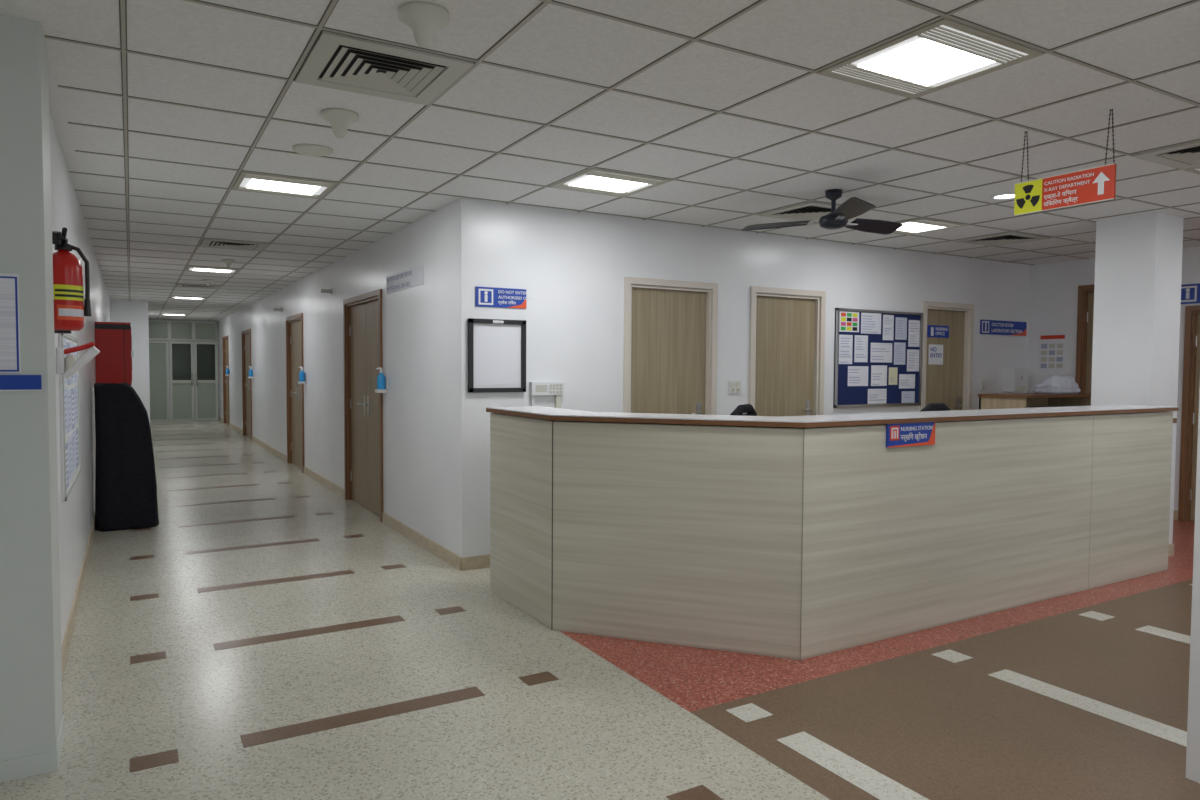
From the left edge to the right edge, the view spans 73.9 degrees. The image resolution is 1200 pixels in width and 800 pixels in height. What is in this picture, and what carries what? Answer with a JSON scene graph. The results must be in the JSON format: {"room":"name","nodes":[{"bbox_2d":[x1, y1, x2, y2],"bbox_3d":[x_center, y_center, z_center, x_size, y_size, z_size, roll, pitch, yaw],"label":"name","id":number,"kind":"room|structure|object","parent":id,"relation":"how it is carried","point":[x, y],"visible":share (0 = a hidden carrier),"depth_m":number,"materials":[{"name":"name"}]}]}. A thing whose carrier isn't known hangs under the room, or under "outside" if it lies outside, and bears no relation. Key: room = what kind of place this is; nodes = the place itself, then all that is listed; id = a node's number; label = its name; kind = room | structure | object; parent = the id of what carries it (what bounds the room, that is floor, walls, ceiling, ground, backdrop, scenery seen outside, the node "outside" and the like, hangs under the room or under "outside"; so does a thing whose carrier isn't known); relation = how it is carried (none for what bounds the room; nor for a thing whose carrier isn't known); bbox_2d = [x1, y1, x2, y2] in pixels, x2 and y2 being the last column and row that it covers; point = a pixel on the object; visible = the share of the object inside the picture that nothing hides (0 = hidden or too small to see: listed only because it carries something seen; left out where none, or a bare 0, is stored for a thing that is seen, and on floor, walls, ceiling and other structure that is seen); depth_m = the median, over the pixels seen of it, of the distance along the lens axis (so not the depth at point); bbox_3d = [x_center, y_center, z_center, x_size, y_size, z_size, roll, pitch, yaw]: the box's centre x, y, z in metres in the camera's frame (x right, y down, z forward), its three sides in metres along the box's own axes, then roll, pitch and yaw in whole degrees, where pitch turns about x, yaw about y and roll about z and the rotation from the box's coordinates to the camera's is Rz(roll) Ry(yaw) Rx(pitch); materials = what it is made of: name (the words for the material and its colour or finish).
{"room":"hospital interior","nodes":[
{"label":"hospital interior","id":0,"kind":"room"},
{"bbox_2d":[0,14,62,760],"bbox_3d":[-2.408,0.012,2.579,1.055,2.540,0.320,-1,3,-30],"label":"wall","id":1,"kind":"structure","parent":0,"point":[31,703],"depth_m":2.68,"materials":[{"name":"paint"}]},
{"bbox_2d":[0,273,20,372],"bbox_3d":[-2.010,-0.253,2.611,0.182,0.328,0.006,-1,3,-30],"label":"poster","id":2,"kind":"object","parent":1,"relation":"attached to","point":[10,355],"visible":1,"depth_m":2.64,"materials":[{"name":"white paper"}]},
{"bbox_2d":[0,375,41,390],"bbox_3d":[-1.994,-0.056,2.625,0.258,0.053,0.014,-1,3,-30],"label":"strip","id":3,"kind":"object","parent":1,"relation":"attached to","point":[7,382],"visible":1,"depth_m":2.66,"materials":[{"name":"blue plastic"}]},
{"bbox_2d":[0,715,64,782],"bbox_3d":[-2.410,1.246,2.627,1.060,0.070,0.328,-1,3,-30],"label":"baseboard","id":4,"kind":"structure","parent":1,"relation":"attached to","point":[46,762],"depth_m":2.72,"materials":[{"name":"paint"}]},
{"bbox_2d":[49,112,110,646],"bbox_3d":[-5.474,-0.242,8.438,0.300,2.540,12.900,-1,3,-30],"label":"wall","id":5,"kind":"structure","parent":0,"point":[76,514],"depth_m":5.07,"materials":[{"name":"paint"}]},
{"bbox_2d":[58,333,80,500],"bbox_3d":[-2.913,0.056,4.396,0.018,0.820,1.280,-1,3,-30],"label":"poster","id":6,"kind":"object","parent":5,"relation":"attached to","point":[69,388],"visible":0.83,"depth_m":4.20,"materials":[{"name":"white paper"}]},
{"bbox_2d":[52,227,91,333],"bbox_3d":[-2.179,-0.482,3.246,0.147,0.420,0.133,1,2,10],"label":"fire extinguisher","id":7,"kind":"object","parent":5,"relation":"attached to","point":[70,305],"visible":0.95,"depth_m":3.21,"materials":[{"name":"red metal"}]},
{"bbox_2d":[56,342,99,378],"bbox_3d":[-2.459,-0.187,3.766,0.180,0.180,0.073,-1,3,-23],"label":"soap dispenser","id":8,"kind":"object","parent":5,"relation":"attached to","point":[69,365],"visible":1,"depth_m":3.74,"materials":[{"name":"white plastic"}]},
{"bbox_2d":[61,513,94,676],"bbox_3d":[-5.347,0.980,8.566,0.012,0.090,12.900,-1,3,-30],"label":"baseboard","id":9,"kind":"structure","parent":5,"relation":"attached to","point":[69,629],"depth_m":4.51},
{"bbox_2d":[95,322,132,384],"bbox_3d":[-4.926,-0.466,8.110,0.320,0.620,0.604,-1,3,-30],"label":"upper cabinet","id":10,"kind":"object","parent":5,"relation":"attached to","point":[113,340],"visible":0.89,"depth_m":7.85,"materials":[{"name":"red metal"}]},
{"bbox_2d":[110,300,149,422],"bbox_3d":[-10.031,-0.605,16.770,0.880,2.540,6.100,-1,3,-30],"label":"wall","id":11,"kind":"structure","parent":0,"point":[135,313],"depth_m":14.27,"materials":[{"name":"paint"}]},
{"bbox_2d":[149,319,219,420],"bbox_3d":[-10.457,-0.744,20.141,1.800,2.540,0.150,-1,3,-30],"label":"door frame","id":12,"kind":"structure","parent":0,"point":[150,319],"depth_m":20.20,"materials":[{"name":"paint"}]},
{"bbox_2d":[148,319,218,421],"bbox_3d":[-10.460,-0.727,19.988,1.620,2.520,0.112,-1,3,-30],"label":"door","id":13,"kind":"structure","parent":12,"relation":"in","point":[192,369],"depth_m":20.03,"materials":[{"name":"silver metal"}]},
{"bbox_2d":[218,202,454,552],"bbox_3d":[-5.329,-0.428,13.047,0.140,2.540,17.290,-1,3,-30],"label":"wall","id":14,"kind":"structure","parent":0,"point":[418,321],"depth_m":6.96,"materials":[{"name":"paint"}]},
{"bbox_2d":[222,336,229,425],"bbox_3d":[-8.807,-0.461,18.947,0.150,2.090,1.200,-1,3,-30],"label":"door","id":15,"kind":"structure","parent":14,"relation":"in","point":[225,340],"depth_m":19.34,"materials":[{"name":"brown wood"}]},
{"bbox_2d":[225,366,229,375],"bbox_3d":[-8.488,-0.666,18.197,0.090,0.225,0.090,-1,3,-30],"label":"dispenser","id":16,"kind":"object","parent":14,"relation":"attached to","point":[227,369],"visible":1,"depth_m":18.18,"materials":[{"name":"blue plastic"}]},
{"bbox_2d":[241,329,251,439],"bbox_3d":[-6.808,-0.312,15.543,0.150,2.090,1.300,-1,3,-30],"label":"door","id":17,"kind":"structure","parent":14,"relation":"in","point":[246,337],"depth_m":15.83,"materials":[{"name":"brown wood"}]},
{"bbox_2d":[248,366,253,377],"bbox_3d":[-6.413,-0.512,14.664,0.090,0.225,0.090,-1,3,-30],"label":"dispenser","id":18,"kind":"object","parent":14,"relation":"attached to","point":[251,372],"visible":1,"depth_m":14.64,"materials":[{"name":"blue plastic"}]},
{"bbox_2d":[286,313,304,472],"bbox_3d":[-4.136,-0.113,10.993,0.150,2.090,1.240,-1,3,-30],"label":"door","id":19,"kind":"structure","parent":14,"relation":"in","point":[294,356],"depth_m":11.17,"materials":[{"name":"brown wood"}]},
{"bbox_2d":[298,366,306,383],"bbox_3d":[-3.832,-0.320,10.269,0.090,0.225,0.090,-1,3,-30],"label":"dispenser","id":20,"kind":"object","parent":14,"relation":"attached to","point":[302,376],"visible":1,"depth_m":10.25,"materials":[{"name":"blue plastic"}]},
{"bbox_2d":[321,289,331,293],"bbox_3d":[-3.029,-1.206,8.845,0.120,0.060,0.030,-1,3,-30],"label":"bracket","id":21,"kind":"object","parent":14,"relation":"attached to","point":[322,290],"visible":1,"depth_m":8.84,"materials":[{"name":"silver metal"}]},
{"bbox_2d":[219,417,461,570],"bbox_3d":[-5.365,0.800,12.998,0.012,0.090,17.430,-1,3,-30],"label":"baseboard","id":22,"kind":"structure","parent":14,"relation":"attached to","point":[453,559],"depth_m":6.75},
{"bbox_2d":[343,289,382,521],"bbox_3d":[-2.261,0.027,7.801,0.150,2.090,1.430,-1,3,-30],"label":"door","id":23,"kind":"structure","parent":14,"relation":"in","point":[363,345],"depth_m":7.87,"materials":[{"name":"brown wood"}]},
{"bbox_2d":[375,367,387,392],"bbox_3d":[-1.924,-0.177,7.021,0.090,0.225,0.090,-1,3,-30],"label":"dispenser","id":24,"kind":"object","parent":14,"relation":"attached to","point":[382,382],"visible":1,"depth_m":7.00,"materials":[{"name":"blue plastic"}]},
{"bbox_2d":[386,265,423,293],"bbox_3d":[-1.609,-0.980,6.544,0.005,0.150,1.020,-1,3,-30],"label":"sign","id":25,"kind":"object","parent":14,"relation":"attached to","point":[413,277],"visible":1,"depth_m":6.50,"materials":[{"name":"white plastic"}]},
{"bbox_2d":[0,420,1199,799],"bbox_3d":[-1.819,0.972,10.347,9.900,0.001,25.800,-1,3,-30],"label":"floor","id":26,"kind":"structure","parent":0,"point":[622,719],"depth_m":3.50,"materials":[{"name":"beige tile"}]},
{"bbox_2d":[94,383,158,531],"bbox_3d":[-4.147,0.472,6.985,0.488,1.246,0.535,-1,3,-30],"label":"trolley","id":27,"kind":"object","parent":26,"relation":"on","point":[125,474],"visible":1,"depth_m":6.78,"materials":[{"name":"black fabric"}]},
{"bbox_2d":[130,423,1191,799],"bbox_3d":[-1.957,0.959,10.637,7.408,0.001,23.210,-1,3,-30],"label":"inlay","id":28,"kind":"object","parent":26,"relation":"on","point":[878,785],"visible":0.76,"depth_m":3.30,"materials":[{"name":"brown tile"}]},
{"bbox_2d":[730,404,756,415],"bbox_3d":[0.747,0.602,5.510,0.574,1.158,0.620,2,3,30],"label":"office chair","id":29,"kind":"object","parent":26,"relation":"on","point":[745,408],"visible":0.09,"depth_m":5.30,"materials":[{"name":"black plastic"}]},
{"bbox_2d":[486,404,1178,660],"bbox_3d":[1.700,0.620,5.302,4.492,1.151,1.870,-1,3,-30],"label":"station","id":30,"kind":"object","parent":26,"relation":"on","point":[800,538],"visible":1,"depth_m":4.17,"materials":[{"name":"beige laminate"}]},
{"bbox_2d":[886,422,935,447],"bbox_3d":[1.624,0.175,4.165,0.370,0.130,0.014,-1,3,-30],"label":"station sign","id":31,"kind":"object","parent":30,"relation":"attached to","point":[923,433],"depth_m":4.15,"materials":[{"name":"blue plastic"}]},
{"bbox_2d":[919,403,949,411],"bbox_3d":[2.263,0.592,5.950,0.654,1.158,0.576,-1,3,-30],"label":"office chair","id":32,"kind":"object","parent":26,"relation":"on","point":[931,406],"visible":0.04,"depth_m":5.70,"materials":[{"name":"black plastic"}]},
{"bbox_2d":[978,393,1090,408],"bbox_3d":[4.145,0.529,7.578,1.140,1.175,0.476,-1,3,-30],"label":"storage cabinet","id":33,"kind":"object","parent":26,"relation":"on","point":[995,400],"visible":0.07,"depth_m":7.43,"materials":[{"name":"brown wood"}]},
{"bbox_2d":[1033,375,1080,393],"bbox_3d":[4.374,-0.151,7.646,0.470,0.175,0.329,-1,3,-30],"label":"bundle","id":34,"kind":"object","parent":33,"relation":"on","point":[1053,384],"visible":1,"depth_m":7.53,"materials":[{"name":"white fabric"}]},
{"bbox_2d":[0,0,1199,320],"bbox_3d":[-1.804,-1.616,10.243,9.900,0.100,25.900,-1,3,-30],"label":"ceiling","id":35,"kind":"structure","parent":0,"point":[559,41],"depth_m":3.67,"materials":[{"name":"tile"}]},
{"bbox_2d":[160,313,188,315],"bbox_3d":[-9.526,-1.911,17.864,0.546,0.012,0.548,-1,3,-30],"label":"ceiling light panel","id":36,"kind":"object","parent":35,"relation":"in","point":[161,313],"depth_m":17.79,"materials":[{"name":"white plastic"}]},
{"bbox_2d":[170,296,207,299],"bbox_3d":[-6.921,-1.717,13.428,0.546,0.012,0.548,-1,3,-30],"label":"ceiling light panel","id":37,"kind":"object","parent":35,"relation":"in","point":[172,297],"depth_m":13.34,"materials":[{"name":"white plastic"}]},
{"bbox_2d":[176,283,220,288],"bbox_3d":[-5.763,-1.630,11.457,0.546,0.014,0.548,-1,3,-30],"label":"ceiling vent","id":38,"kind":"object","parent":35,"relation":"in","point":[178,284],"visible":1,"depth_m":11.42,"materials":[{"name":"grey metal"}]},
{"bbox_2d":[203,279,213,285],"bbox_3d":[-5.189,-1.555,10.579,0.128,0.086,0.128,-1,3,-30],"label":"smoke detector","id":39,"kind":"object","parent":35,"relation":"attached to","point":[208,281],"visible":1,"depth_m":10.55,"materials":[{"name":"white plastic"}]},
{"bbox_2d":[185,266,239,273],"bbox_3d":[-4.605,-1.545,9.485,0.546,0.012,0.548,-1,3,-30],"label":"ceiling light panel","id":40,"kind":"object","parent":35,"relation":"in","point":[189,268],"depth_m":9.43,"materials":[{"name":"white plastic"}]},
{"bbox_2d":[222,259,234,267],"bbox_3d":[-4.008,-1.468,8.607,0.128,0.086,0.128,-1,3,-30],"label":"smoke detector","id":41,"kind":"object","parent":35,"relation":"attached to","point":[228,262],"visible":1,"depth_m":8.58,"materials":[{"name":"white plastic"}]},
{"bbox_2d":[199,238,268,250],"bbox_3d":[-3.447,-1.457,7.514,0.546,0.014,0.548,-1,3,-30],"label":"ceiling vent","id":42,"kind":"object","parent":35,"relation":"in","point":[208,243],"visible":1,"depth_m":7.49,"materials":[{"name":"grey metal"}]},
{"bbox_2d":[232,171,337,198],"bbox_3d":[-2.000,-1.351,5.049,0.546,0.012,0.548,-1,3,-30],"label":"ceiling light panel","id":43,"kind":"object","parent":35,"relation":"in","point":[246,181],"depth_m":5.01,"materials":[{"name":"white plastic"}]},
{"bbox_2d":[292,144,332,155],"bbox_3d":[-1.511,-1.310,4.196,0.200,0.018,0.200,-1,3,-30],"label":"ceiling speaker","id":44,"kind":"object","parent":35,"relation":"attached to","point":[304,149],"depth_m":4.17},
{"bbox_2d":[321,108,357,137],"bbox_3d":[-1.176,-1.240,3.607,0.160,0.108,0.160,-1,3,-30],"label":"smoke detector","id":45,"kind":"object","parent":35,"relation":"attached to","point":[340,119],"visible":1,"depth_m":3.57,"materials":[{"name":"white plastic"}]},
{"bbox_2d":[294,30,473,104],"bbox_3d":[-0.843,-1.263,3.078,0.546,0.014,0.548,-1,3,-30],"label":"ceiling vent","id":46,"kind":"object","parent":35,"relation":"in","point":[338,61],"visible":1,"depth_m":3.05,"materials":[{"name":"grey metal"}]},
{"bbox_2d":[398,1,448,47],"bbox_3d":[-0.569,-1.194,2.573,0.160,0.108,0.160,-1,3,-30],"label":"smoke detector","id":47,"kind":"object","parent":35,"relation":"attached to","point":[424,18],"visible":1,"depth_m":2.54,"materials":[{"name":"white plastic"}]},
{"bbox_2d":[549,168,670,196],"bbox_3d":[0.054,-1.334,4.928,0.546,0.012,0.548,-1,3,-30],"label":"ceiling light panel","id":48,"kind":"object","parent":35,"relation":"in","point":[597,181],"depth_m":4.90,"materials":[{"name":"white plastic"}]},
{"bbox_2d":[45,0,1199,320],"bbox_3d":[-1.826,-1.563,10.232,9.650,0.005,25.600,-1,3,-30],"label":"grid","id":49,"kind":"object","parent":35,"relation":"attached to","point":[319,27],"visible":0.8,"depth_m":3.90,"materials":[{"name":"grey metal"}]},
{"bbox_2d":[757,201,839,222],"bbox_3d":[1.528,-1.360,5.793,0.546,0.014,0.548,-1,3,-30],"label":"ceiling vent","id":50,"kind":"object","parent":35,"relation":"in","point":[812,211],"visible":0.84,"depth_m":5.78,"materials":[{"name":"grey metal"}]},
{"bbox_2d":[741,189,902,234],"bbox_3d":[1.603,-1.221,5.185,0.951,0.242,1.089,-1,3,-30],"label":"ceiling fan","id":51,"kind":"object","parent":35,"relation":"hanging from","point":[838,218],"depth_m":5.11,"materials":[{"name":"black metal"}]},
{"bbox_2d":[893,218,966,234],"bbox_3d":[2.512,-1.379,6.370,0.546,0.012,0.548,-1,3,-30],"label":"ceiling light panel","id":52,"kind":"object","parent":35,"relation":"in","point":[921,225],"depth_m":6.31,"materials":[{"name":"white plastic"}]},
{"bbox_2d":[819,18,1042,97],"bbox_3d":[1.211,-1.248,2.957,0.546,0.012,0.548,-1,3,-30],"label":"ceiling light panel","id":53,"kind":"object","parent":35,"relation":"in","point":[944,52],"depth_m":2.92,"materials":[{"name":"white plastic"}]},
{"bbox_2d":[954,232,1050,246],"bbox_3d":[3.495,-1.396,6.947,0.546,0.014,0.548,-1,3,-30],"label":"ceiling vent","id":54,"kind":"object","parent":35,"relation":"in","point":[1010,237],"visible":1,"depth_m":6.92,"materials":[{"name":"grey metal"}]},
{"bbox_2d":[990,192,1014,199],"bbox_3d":[2.656,-1.332,5.215,0.200,0.012,0.200,-1,3,-30],"label":"recessed light","id":55,"kind":"object","parent":35,"relation":"in","point":[1006,195],"depth_m":5.23,"materials":[{"name":"white plastic"}]},
{"bbox_2d":[1014,109,1116,215],"bbox_3d":[2.127,-1.079,3.665,0.016,0.393,0.455,-1,3,-30],"label":"sign","id":56,"kind":"object","parent":35,"relation":"hanging from","point":[1095,184],"visible":1,"depth_m":3.65,"materials":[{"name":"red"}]},
{"bbox_2d":[1133,141,1199,169],"bbox_3d":[3.178,-1.283,4.110,0.546,0.014,0.548,-1,3,-30],"label":"ceiling vent","id":57,"kind":"object","parent":35,"relation":"in","point":[1183,156],"visible":1,"depth_m":4.20,"materials":[{"name":"grey metal"}]},
{"bbox_2d":[454,198,1029,556],"bbox_3d":[1.828,-0.149,7.148,6.510,2.540,0.140,-1,3,-30],"label":"wall","id":58,"kind":"structure","parent":0,"point":[573,265],"depth_m":6.04,"materials":[{"name":"paint"}]},
{"bbox_2d":[462,554,489,570],"bbox_3d":[1.860,1.077,7.132,6.510,0.090,0.012,-1,3,-30],"label":"baseboard","id":59,"kind":"structure","parent":58,"relation":"attached to","point":[481,561],"depth_m":5.53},
{"bbox_2d":[468,318,525,392],"bbox_3d":[-0.711,-0.306,5.547,0.425,0.505,0.035,-1,3,-30],"label":"whiteboard","id":60,"kind":"object","parent":58,"relation":"attached to","point":[496,347],"visible":1,"depth_m":5.55,"materials":[{"name":"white plastic"}]},
{"bbox_2d":[475,286,532,308],"bbox_3d":[-0.663,-0.712,5.571,0.435,0.135,0.012,-1,3,-30],"label":"sign","id":61,"kind":"object","parent":58,"relation":"attached to","point":[484,296],"visible":1,"depth_m":5.55,"materials":[{"name":"blue plastic"}]},
{"bbox_2d":[530,382,563,407],"bbox_3d":[-0.381,0.018,5.750,0.260,0.295,0.044,-1,3,-30],"label":"intercom panel","id":62,"kind":"object","parent":58,"relation":"attached to","point":[556,389],"visible":0.93,"depth_m":5.73,"materials":[{"name":"white plastic"}]},
{"bbox_2d":[623,277,717,414],"bbox_3d":[0.532,0.100,6.381,0.890,2.090,0.150,-1,3,-30],"label":"door","id":63,"kind":"structure","parent":58,"relation":"in","point":[670,332],"depth_m":6.34,"materials":[{"name":"beige wood"}]},
{"bbox_2d":[729,380,741,393],"bbox_3d":[1.127,-0.108,6.645,0.130,0.110,0.018,-1,3,-30],"label":"switch plate","id":64,"kind":"object","parent":58,"relation":"attached to","point":[735,386],"visible":1,"depth_m":6.64,"materials":[{"name":"white plastic"}]},
{"bbox_2d":[749,286,825,415],"bbox_3d":[1.598,0.080,7.005,0.860,2.090,0.150,-1,3,-30],"label":"door","id":65,"kind":"structure","parent":58,"relation":"in","point":[787,340],"depth_m":6.98,"materials":[{"name":"beige wood"}]},
{"bbox_2d":[833,308,922,407],"bbox_3d":[2.632,-0.390,7.511,1.170,0.900,0.028,-1,3,-30],"label":"notice board","id":66,"kind":"object","parent":58,"relation":"attached to","point":[878,353],"visible":1,"depth_m":7.49,"materials":[{"name":"blue fabric"}]},
{"bbox_2d":[920,301,973,409],"bbox_3d":[3.461,0.056,8.098,0.780,2.070,0.150,-1,3,-30],"label":"door","id":67,"kind":"structure","parent":58,"relation":"in","point":[947,383],"depth_m":8.11,"materials":[{"name":"beige wood"}]},
{"bbox_2d":[980,379,985,389],"bbox_3d":[3.995,-0.160,8.327,0.080,0.110,0.018,-1,3,-30],"label":"switch plate","id":68,"kind":"object","parent":58,"relation":"attached to","point":[982,381],"visible":1,"depth_m":8.32,"materials":[{"name":"white plastic"}]},
{"bbox_2d":[980,320,1026,335],"bbox_3d":[4.290,-0.765,8.477,0.800,0.150,0.012,-1,3,-30],"label":"direction sign","id":69,"kind":"object","parent":58,"relation":"attached to","point":[993,327],"visible":1,"depth_m":8.46,"materials":[{"name":"blue plastic"}]},
{"bbox_2d":[1003,368,1028,391],"bbox_3d":[4.439,-0.216,8.518,0.240,0.250,0.135,-1,3,-30],"label":"paper towel dispenser","id":70,"kind":"object","parent":58,"relation":"attached to","point":[1014,379],"visible":1,"depth_m":8.46,"materials":[{"name":"white plastic"}]},
{"bbox_2d":[1027,246,1199,515],"bbox_3d":[6.803,-0.045,5.252,0.150,2.540,8.170,-1,3,-30],"label":"wall","id":71,"kind":"structure","parent":0,"point":[1053,290],"depth_m":8.35,"materials":[{"name":"paint"}]},
{"bbox_2d":[1038,332,1066,372],"bbox_3d":[4.808,-0.503,8.488,0.005,0.430,0.300,-1,3,-30],"label":"poster","id":72,"kind":"object","parent":71,"relation":"attached to","point":[1052,347],"visible":1,"depth_m":8.48,"materials":[{"name":"white paper"}]},
{"bbox_2d":[1075,285,1093,393],"bbox_3d":[5.204,-0.028,7.940,0.150,2.270,0.860,-1,3,-30],"label":"door","id":73,"kind":"structure","parent":71,"relation":"in","point":[1085,298],"depth_m":8.21,"materials":[{"name":"brown wood"}]},
{"bbox_2d":[1173,510,1177,519],"bbox_3d":[6.726,1.180,5.261,0.012,0.090,8.170,-1,3,-30],"label":"baseboard","id":74,"kind":"structure","parent":71,"relation":"attached to","point":[1175,512],"depth_m":7.50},
{"bbox_2d":[1178,305,1199,521],"bbox_3d":[5.724,0.146,7.058,0.150,2.000,0.960,-1,3,-30],"label":"door","id":75,"kind":"structure","parent":71,"relation":"in","point":[1191,382],"depth_m":7.40,"materials":[{"name":"brown wood"}]},
{"bbox_2d":[1181,283,1199,303],"bbox_3d":[5.532,-0.973,7.227,0.012,0.180,0.550,-1,3,-30],"label":"name sign","id":76,"kind":"object","parent":71,"relation":"attached to","point":[1190,293],"visible":0.89,"depth_m":7.36,"materials":[{"name":"blue plastic"}]},
{"bbox_2d":[1091,213,1183,556],"bbox_3d":[4.073,-0.094,6.090,0.410,2.540,0.440,-1,3,-30],"label":"square column","id":77,"kind":"structure","parent":0,"point":[1138,259],"depth_m":5.93,"materials":[{"name":"paint"}]},
{"bbox_2d":[1185,387,1199,782],"bbox_3d":[2.293,0.036,2.625,0.390,2.540,0.400,-1,3,-30],"label":"square column","id":78,"kind":"structure","parent":0,"point":[1193,724],"depth_m":2.72,"materials":[{"name":"paint"}]},
{"bbox_2d":[1185,167,1199,173],"bbox_3d":[3.669,-1.293,4.398,0.546,0.012,0.548,-1,3,-30],"label":"ceiling light panel","id":79,"kind":"object","parent":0,"point":[1197,169],"depth_m":4.50,"materials":[{"name":"white plastic"}]}
]}

